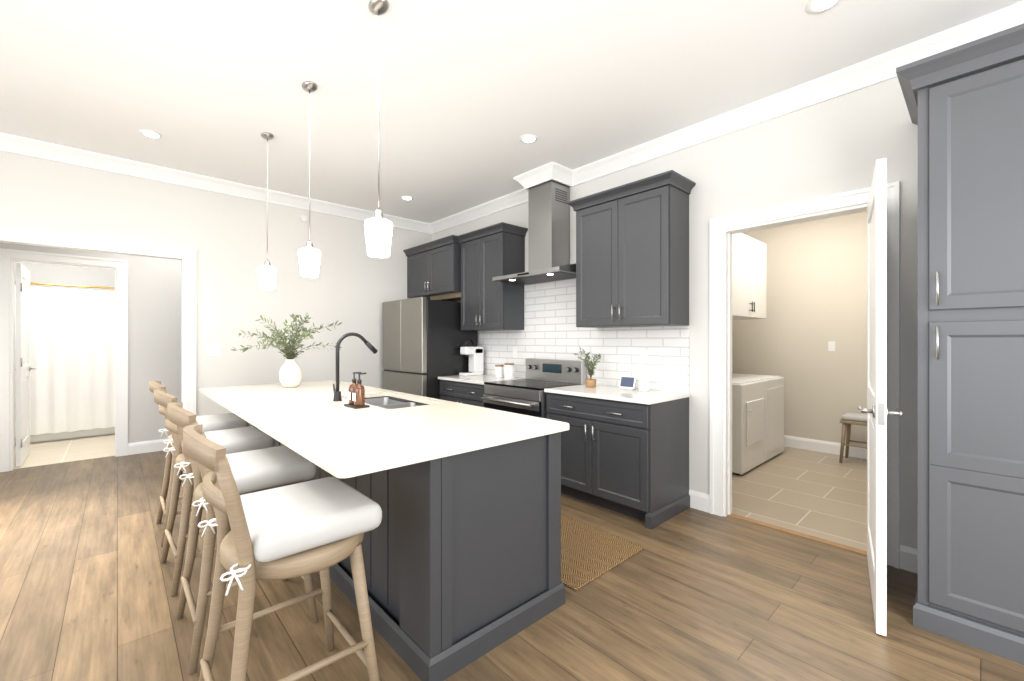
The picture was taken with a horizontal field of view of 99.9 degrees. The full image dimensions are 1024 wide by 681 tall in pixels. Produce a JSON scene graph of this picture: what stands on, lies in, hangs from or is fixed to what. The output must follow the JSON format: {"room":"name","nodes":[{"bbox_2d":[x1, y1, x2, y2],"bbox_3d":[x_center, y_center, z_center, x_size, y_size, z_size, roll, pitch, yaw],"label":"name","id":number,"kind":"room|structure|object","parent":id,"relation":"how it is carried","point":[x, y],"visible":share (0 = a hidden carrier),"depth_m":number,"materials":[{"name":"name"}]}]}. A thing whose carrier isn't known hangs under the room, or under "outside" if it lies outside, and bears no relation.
{"room":"kitchen","nodes":[
{"label":"kitchen","id":0,"kind":"room"},
{"bbox_2d":[14,434,114,468],"bbox_3d":[-5.773,1.380,5.479,2.340,0.100,2.360,0,0,-43],"label":"floor","id":1,"kind":"structure","parent":0,"point":[58,451],"depth_m":5.20,"materials":[{"name":"tile"}]},
{"bbox_2d":[15,427,114,444],"bbox_3d":[-6.239,1.080,5.987,2.096,0.500,0.700,0,0,-43],"label":"bathtub","id":2,"kind":"object","parent":1,"relation":"on","point":[45,437],"depth_m":5.79,"materials":[{"name":"white ceramic"}]},
{"bbox_2d":[15,262,114,290],"bbox_3d":[-6.530,-0.170,6.304,2.340,3.000,0.120,0,0,-43],"label":"wall","id":3,"kind":"structure","parent":0,"point":[51,274],"depth_m":6.28,"materials":[{"name":"beige paint"}]},
{"bbox_2d":[15,281,114,290],"bbox_3d":[-5.949,-0.716,5.670,2.096,0.055,0.045,0,0,-43],"label":"curtain rod","id":4,"kind":"object","parent":3,"relation":"attached to","point":[66,285],"visible":0.48,"depth_m":5.72,"materials":[{"name":"gold metal"}]},
{"bbox_2d":[15,285,114,436],"bbox_3d":[-5.949,0.260,5.671,2.000,1.900,0.091,0,0,-43],"label":"shower curtain","id":5,"kind":"object","parent":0,"point":[72,358],"visible":0.48,"depth_m":5.71,"materials":[{"name":"white fabric"}]},
{"bbox_2d":[0,242,180,442],"bbox_3d":[-4.430,-0.170,5.110,6.380,3.000,0.120,0,0,-43],"label":"wall","id":6,"kind":"structure","parent":0,"point":[154,319],"depth_m":5.13,"materials":[{"name":"white paint"}]},
{"bbox_2d":[15,263,36,466],"bbox_3d":[-5.440,0.256,4.781,0.158,2.132,0.776,0,0,-43],"label":"door","id":7,"kind":"structure","parent":6,"relation":"in","point":[23,368],"depth_m":4.64,"materials":[{"name":"white wood"}]},
{"bbox_2d":[128,439,166,454],"bbox_3d":[-3.247,1.262,6.104,3.292,0.135,0.016,0,0,-43],"label":"baseboard","id":8,"kind":"structure","parent":6,"relation":"attached to","point":[153,445],"depth_m":5.10,"materials":[{"name":"white wood"}]},
{"bbox_2d":[0,151,431,415],"bbox_3d":[-3.558,-0.170,4.159,6.380,3.000,0.120,0,0,-43],"label":"wall","id":9,"kind":"structure","parent":0,"point":[353,286],"depth_m":4.65,"materials":[{"name":"beige paint"}]},
{"bbox_2d":[0,226,195,472],"bbox_3d":[-3.957,0.201,3.794,1.878,2.259,0.168,0,0,-43],"label":"trim","id":10,"kind":"structure","parent":9,"relation":"attached to","point":[8,257],"depth_m":4.36,"materials":[{"name":"white wood"}]},
{"bbox_2d":[207,344,220,355],"bbox_3d":[-3.108,0.100,4.483,0.120,0.120,0.008,0,0,-43],"label":"switch plate","id":11,"kind":"object","parent":9,"relation":"attached to","point":[213,349],"visible":1,"depth_m":4.48,"materials":[{"name":"white plastic"}]},
{"bbox_2d":[0,132,433,233],"bbox_3d":[-3.486,-1.610,4.080,6.380,0.120,0.095,0,0,-43],"label":"crown molding","id":12,"kind":"structure","parent":9,"relation":"attached to","point":[10,143],"depth_m":4.25,"materials":[{"name":"white wood"}]},
{"bbox_2d":[300,215,306,221],"bbox_3d":[-2.453,-1.440,5.070,0.069,0.069,0.028,0,0,-43],"label":"smoke detector","id":13,"kind":"object","parent":9,"relation":"attached to","point":[303,218],"visible":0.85,"depth_m":5.06,"materials":[{"name":"white plastic"}]},
{"bbox_2d":[0,450,1023,680],"bbox_3d":[-1.244,1.380,1.681,6.440,0.100,9.360,0,0,-43],"label":"floor","id":14,"kind":"structure","parent":0,"point":[688,594],"depth_m":2.10,"materials":[{"name":"brown wood"}]},
{"bbox_2d":[149,381,248,546],"bbox_3d":[-2.255,0.805,3.101,0.548,1.055,0.515,0,0,-43],"label":"stool","id":15,"kind":"object","parent":14,"relation":"on","point":[215,422],"visible":0.46,"depth_m":3.04,"materials":[{"name":"brown wood"}]},
{"bbox_2d":[154,390,274,595],"bbox_3d":[-1.777,0.805,2.569,0.554,1.055,0.519,0,0,-43],"label":"stool","id":16,"kind":"object","parent":14,"relation":"on","point":[241,439],"visible":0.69,"depth_m":2.46,"materials":[{"name":"brown wood"}]},
{"bbox_2d":[167,402,317,673],"bbox_3d":[-1.283,0.805,2.041,0.549,1.055,0.515,0,0,-43],"label":"stool","id":17,"kind":"object","parent":14,"relation":"on","point":[257,470],"visible":0.69,"depth_m":1.94,"materials":[{"name":"brown wood"}]},
{"bbox_2d":[183,424,381,680],"bbox_3d":[-0.802,0.805,1.502,0.549,1.055,0.515,0,0,-43],"label":"stool","id":18,"kind":"object","parent":14,"relation":"on","point":[322,525],"visible":1,"depth_m":1.40,"materials":[{"name":"brown wood"}]},
{"bbox_2d":[245,380,569,680],"bbox_3d":[-1.101,0.891,3.099,0.816,0.879,3.213,0,0,-43],"label":"kitchen island","id":19,"kind":"object","parent":14,"relation":"on","point":[461,546],"depth_m":1.92,"materials":[{"name":"grey wood"}]},
{"bbox_2d":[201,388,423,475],"bbox_3d":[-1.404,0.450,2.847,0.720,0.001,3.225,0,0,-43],"label":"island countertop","id":20,"kind":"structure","parent":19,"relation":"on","point":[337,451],"depth_m":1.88,"materials":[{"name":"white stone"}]},
{"bbox_2d":[231,313,341,387],"bbox_3d":[-1.972,0.073,3.835,0.819,0.692,0.986,0,0,-43],"label":"vase","id":21,"kind":"object","parent":20,"relation":"on","point":[290,373],"visible":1,"depth_m":3.83,"materials":[{"name":"ceramic"}]},
{"bbox_2d":[333,332,377,400],"bbox_3d":[-1.136,0.181,3.104,0.324,0.477,0.110,0,0,-43],"label":"faucet","id":22,"kind":"object","parent":20,"relation":"on","point":[337,392],"visible":1,"depth_m":2.99,"materials":[{"name":"black metal"}]},
{"bbox_2d":[344,372,369,408],"bbox_3d":[-0.987,0.312,2.732,0.100,0.216,0.170,0,0,-43],"label":"soap dispensers","id":23,"kind":"object","parent":20,"relation":"on","point":[356,395],"visible":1,"depth_m":2.69,"materials":[{"name":"orange glass"}]},
{"bbox_2d":[382,296,476,398],"bbox_3d":[-1.066,0.412,5.526,0.800,1.835,0.995,0,0,-43],"label":"refrigerator","id":24,"kind":"object","parent":14,"relation":"on","point":[424,338],"visible":0.54,"depth_m":5.12,"materials":[{"name":"silver metal"}]},
{"bbox_2d":[438,378,484,406],"bbox_3d":[-0.319,0.891,4.886,0.617,0.879,0.908,0,0,-43],"label":"base cabinet","id":25,"kind":"object","parent":14,"relation":"on","point":[459,392],"depth_m":4.67,"materials":[{"name":"grey wood"}]},
{"bbox_2d":[442,374,525,385],"bbox_3d":[-0.329,0.435,4.877,0.625,0.030,0.904,0,0,-43],"label":"countertop","id":26,"kind":"structure","parent":25,"relation":"on","point":[478,380],"depth_m":4.75,"materials":[{"name":"white stone"}]},
{"bbox_2d":[459,339,483,375],"bbox_3d":[-0.491,0.202,5.209,0.280,0.436,0.131,0,0,-43],"label":"coffee maker","id":27,"kind":"object","parent":26,"relation":"on","point":[474,353],"visible":1,"depth_m":5.18,"materials":[{"name":"white plastic"}]},
{"bbox_2d":[495,365,500,377],"bbox_3d":[-0.143,0.348,4.890,0.099,0.143,0.099,0,0,41],"label":"canister","id":28,"kind":"object","parent":26,"relation":"on","point":[497,367],"depth_m":4.84,"materials":[{"name":"white ceramic"}]},
{"bbox_2d":[501,363,514,378],"bbox_3d":[-0.029,0.336,4.750,0.115,0.168,0.115,0,0,41],"label":"canister","id":29,"kind":"object","parent":26,"relation":"on","point":[506,371],"depth_m":4.71,"materials":[{"name":"white ceramic"}]},
{"bbox_2d":[481,358,585,418],"bbox_3d":[0.193,0.762,4.207,0.728,1.135,0.778,0,0,-43],"label":"range","id":30,"kind":"object","parent":14,"relation":"on","point":[527,396],"visible":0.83,"depth_m":4.15,"materials":[{"name":"silver metal"}]},
{"bbox_2d":[561,515,643,590],"bbox_3d":[0.086,1.323,3.064,0.690,0.011,1.500,0,0,-43],"label":"jute rug","id":31,"kind":"object","parent":14,"relation":"on","point":[589,553],"visible":0.4,"depth_m":2.69,"materials":[{"name":"brown wicker"}]},
{"bbox_2d":[546,394,689,529],"bbox_3d":[0.855,0.891,3.606,0.617,0.879,0.998,0,0,-43],"label":"base cabinet","id":32,"kind":"object","parent":14,"relation":"on","point":[624,452],"depth_m":3.27,"materials":[{"name":"grey wood"}]},
{"bbox_2d":[544,384,689,405],"bbox_3d":[0.851,0.435,3.591,0.625,0.030,1.010,0,0,-43],"label":"countertop","id":33,"kind":"structure","parent":32,"relation":"on","point":[611,393],"depth_m":3.41,"materials":[{"name":"white stone"}]},
{"bbox_2d":[574,346,600,386],"bbox_3d":[0.701,0.232,3.920,0.342,0.376,0.295,0,0,-43],"label":"potted plant","id":34,"kind":"object","parent":33,"relation":"on","point":[590,382],"visible":1,"depth_m":3.87,"materials":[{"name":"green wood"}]},
{"bbox_2d":[620,376,649,391],"bbox_3d":[1.035,0.362,3.624,0.095,0.115,0.262,0,0,-43],"label":"smart display","id":35,"kind":"object","parent":33,"relation":"on","point":[627,383],"visible":1,"depth_m":3.62,"materials":[{"name":"white plastic"}]},
{"bbox_2d":[896,23,1023,664],"bbox_3d":[2.324,0.028,1.949,0.695,2.604,0.805,0,0,-43],"label":"pantry cabinet","id":36,"kind":"object","parent":14,"relation":"on","point":[965,104],"visible":1,"depth_m":1.88,"materials":[{"name":"grey wood"}]},
{"bbox_2d":[0,0,1023,222],"bbox_3d":[-0.981,-1.720,3.524,9.320,0.100,11.720,0,0,-43],"label":"ceiling","id":37,"kind":"structure","parent":0,"point":[472,92],"depth_m":2.72,"materials":[{"name":"white paint"}]},
{"bbox_2d":[138,129,162,138],"bbox_3d":[-2.922,-1.667,3.481,0.156,0.004,0.156,0,0,-43],"label":"recessed light","id":38,"kind":"object","parent":37,"relation":"in","point":[151,134],"visible":1,"depth_m":3.48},
{"bbox_2d":[258,132,276,288],"bbox_3d":[-1.994,-1.046,3.504,0.136,1.246,0.136,0,0,-43],"label":"pendant light","id":39,"kind":"object","parent":37,"relation":"hanging from","point":[267,275],"visible":1,"depth_m":3.47,"materials":[{"name":"white glass"}]},
{"bbox_2d":[298,81,320,276],"bbox_3d":[-1.329,-1.046,2.825,0.136,1.246,0.136,0,0,-43],"label":"pendant light","id":40,"kind":"object","parent":37,"relation":"hanging from","point":[309,258],"visible":1,"depth_m":2.79,"materials":[{"name":"white glass"}]},
{"bbox_2d":[364,0,392,257],"bbox_3d":[-0.665,-1.046,2.145,0.136,1.246,0.136,0,0,-43],"label":"pendant light","id":41,"kind":"object","parent":37,"relation":"hanging from","point":[378,231],"visible":1,"depth_m":2.12,"materials":[{"name":"white glass"}]},
{"bbox_2d":[400,196,413,199],"bbox_3d":[-1.227,-1.667,5.035,0.156,0.004,0.156,0,0,-43],"label":"recessed light","id":42,"kind":"object","parent":37,"relation":"in","point":[406,197],"visible":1,"depth_m":5.03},
{"bbox_2d":[520,134,537,142],"bbox_3d":[0.139,-1.667,3.561,0.156,0.004,0.156,0,0,-43],"label":"recessed light","id":43,"kind":"object","parent":37,"relation":"in","point":[528,138],"visible":1,"depth_m":3.55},
{"bbox_2d":[513,161,563,192],"bbox_3d":[0.232,-1.610,4.244,0.100,0.120,0.540,0,0,-43],"label":"crown molding","id":44,"kind":"structure","parent":37,"relation":"attached to","point":[554,171],"depth_m":4.19,"materials":[{"name":"white wood"}]},
{"bbox_2d":[806,0,841,13],"bbox_3d":[1.542,-1.667,2.121,0.156,0.004,0.156,0,0,-43],"label":"recessed light","id":45,"kind":"object","parent":37,"relation":"in","point":[817,6],"visible":1,"depth_m":2.14,"materials":[{"name":"white plastic"}]},
{"bbox_2d":[432,77,917,548],"bbox_3d":[1.108,-0.170,3.880,0.120,3.000,9.420,0,0,-43],"label":"wall","id":46,"kind":"structure","parent":0,"point":[842,143],"depth_m":2.92,"materials":[{"name":"white paint"}]},
{"bbox_2d":[407,235,458,300],"bbox_3d":[-0.932,-0.920,5.710,0.406,0.660,1.125,0,0,-43],"label":"upper cabinet","id":47,"kind":"object","parent":46,"relation":"attached to","point":[432,267],"depth_m":5.48,"materials":[{"name":"grey wood"}]},
{"bbox_2d":[428,193,527,232],"bbox_3d":[-0.401,-1.610,5.356,0.110,0.120,2.145,0,0,-43],"label":"crown molding","id":48,"kind":"structure","parent":46,"relation":"attached to","point":[510,200],"depth_m":5.37,"materials":[{"name":"white wood"}]},
{"bbox_2d":[459,222,526,330],"bbox_3d":[-0.240,-0.685,5.010,0.332,1.130,0.772,0,0,-43],"label":"upper cabinet","id":49,"kind":"object","parent":46,"relation":"attached to","point":[497,250],"depth_m":4.79,"materials":[{"name":"grey wood"}]},
{"bbox_2d":[492,180,575,284],"bbox_3d":[0.289,-1.084,4.295,0.497,0.942,0.920,0,0,-43],"label":"range hood","id":50,"kind":"object","parent":46,"relation":"attached to","point":[548,233],"visible":1,"depth_m":4.26,"materials":[{"name":"silver metal"}]},
{"bbox_2d":[480,278,688,392],"bbox_3d":[0.506,-0.115,4.434,0.016,1.070,2.690,0,0,-43],"label":"tile backsplash","id":51,"kind":"structure","parent":46,"relation":"attached to","point":[657,357],"depth_m":4.24,"materials":[{"name":"white tile"}]},
{"bbox_2d":[571,170,690,327],"bbox_3d":[0.995,-0.685,3.664,0.332,1.130,0.894,0,0,-43],"label":"upper cabinet","id":52,"kind":"object","parent":46,"relation":"attached to","point":[632,254],"depth_m":3.44,"materials":[{"name":"grey wood"}]},
{"bbox_2d":[560,1,1023,186],"bbox_3d":[2.384,-1.610,2.320,0.110,0.120,5.395,0,0,-43],"label":"crown molding","id":53,"kind":"structure","parent":46,"relation":"attached to","point":[864,74],"depth_m":2.82,"materials":[{"name":"white wood"}]},
{"bbox_2d":[710,181,899,568],"bbox_3d":[1.943,0.201,2.956,0.148,2.259,1.088,0,0,-43],"label":"trim","id":54,"kind":"structure","parent":46,"relation":"attached to","point":[722,229],"depth_m":3.02,"materials":[{"name":"white wood"}]},
{"bbox_2d":[858,158,901,635],"bbox_3d":[1.939,0.254,2.260,0.869,2.137,0.230,0,0,-43],"label":"laundry door","id":55,"kind":"structure","parent":46,"relation":"in","point":[877,411],"depth_m":1.94,"materials":[{"name":"white wood"}]},
{"bbox_2d":[732,446,866,550],"bbox_3d":[2.704,1.380,4.272,2.880,0.100,2.180,0,0,-43],"label":"floor","id":56,"kind":"structure","parent":0,"point":[822,495],"depth_m":3.71,"materials":[{"name":"tile"}]},
{"bbox_2d":[732,378,764,474],"bbox_3d":[2.259,0.795,4.653,0.660,1.070,0.696,0,0,-43],"label":"dryer","id":57,"kind":"object","parent":56,"relation":"on","point":[748,424],"visible":0.25,"depth_m":4.29,"materials":[{"name":"white metal"}]},
{"bbox_2d":[732,373,783,460],"bbox_3d":[2.749,0.795,5.110,0.660,1.070,0.686,0,0,-43],"label":"washer","id":58,"kind":"object","parent":56,"relation":"on","point":[774,415],"visible":0.33,"depth_m":4.85,"materials":[{"name":"white metal"}]},
{"bbox_2d":[839,412,866,462],"bbox_3d":[3.803,1.071,4.656,0.328,0.521,0.368,0,0,-43],"label":"stool","id":59,"kind":"object","parent":56,"relation":"on","point":[848,419],"visible":0.6,"depth_m":4.67,"materials":[{"name":"brown wood"}]},
{"bbox_2d":[732,211,866,446],"bbox_3d":[1.681,-0.170,3.348,0.004,3.000,1.920,0,0,-43],"label":"wall","id":60,"kind":"structure","parent":0,"point":[816,286],"depth_m":2.92,"materials":[{"name":"beige paint"}]},
{"bbox_2d":[732,233,765,319],"bbox_3d":[2.374,-0.685,4.845,1.050,0.870,0.645,0,0,-43],"label":"cabinet","id":61,"kind":"object","parent":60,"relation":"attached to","point":[748,278],"visible":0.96,"depth_m":4.60,"materials":[{"name":"white wood"}]},
{"bbox_2d":[784,435,866,458],"bbox_3d":[3.673,1.262,5.155,0.016,0.135,1.890,0,0,-43],"label":"baseboard","id":62,"kind":"structure","parent":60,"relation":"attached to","point":[789,441],"depth_m":5.13,"materials":[{"name":"white wood"}]},
{"bbox_2d":[828,341,835,351],"bbox_3d":[3.765,0.070,5.062,0.004,0.120,0.070,0,0,-43],"label":"light switch","id":63,"kind":"object","parent":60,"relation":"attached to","point":[831,346],"visible":1,"depth_m":5.06,"materials":[{"name":"white plastic"}]}
]}

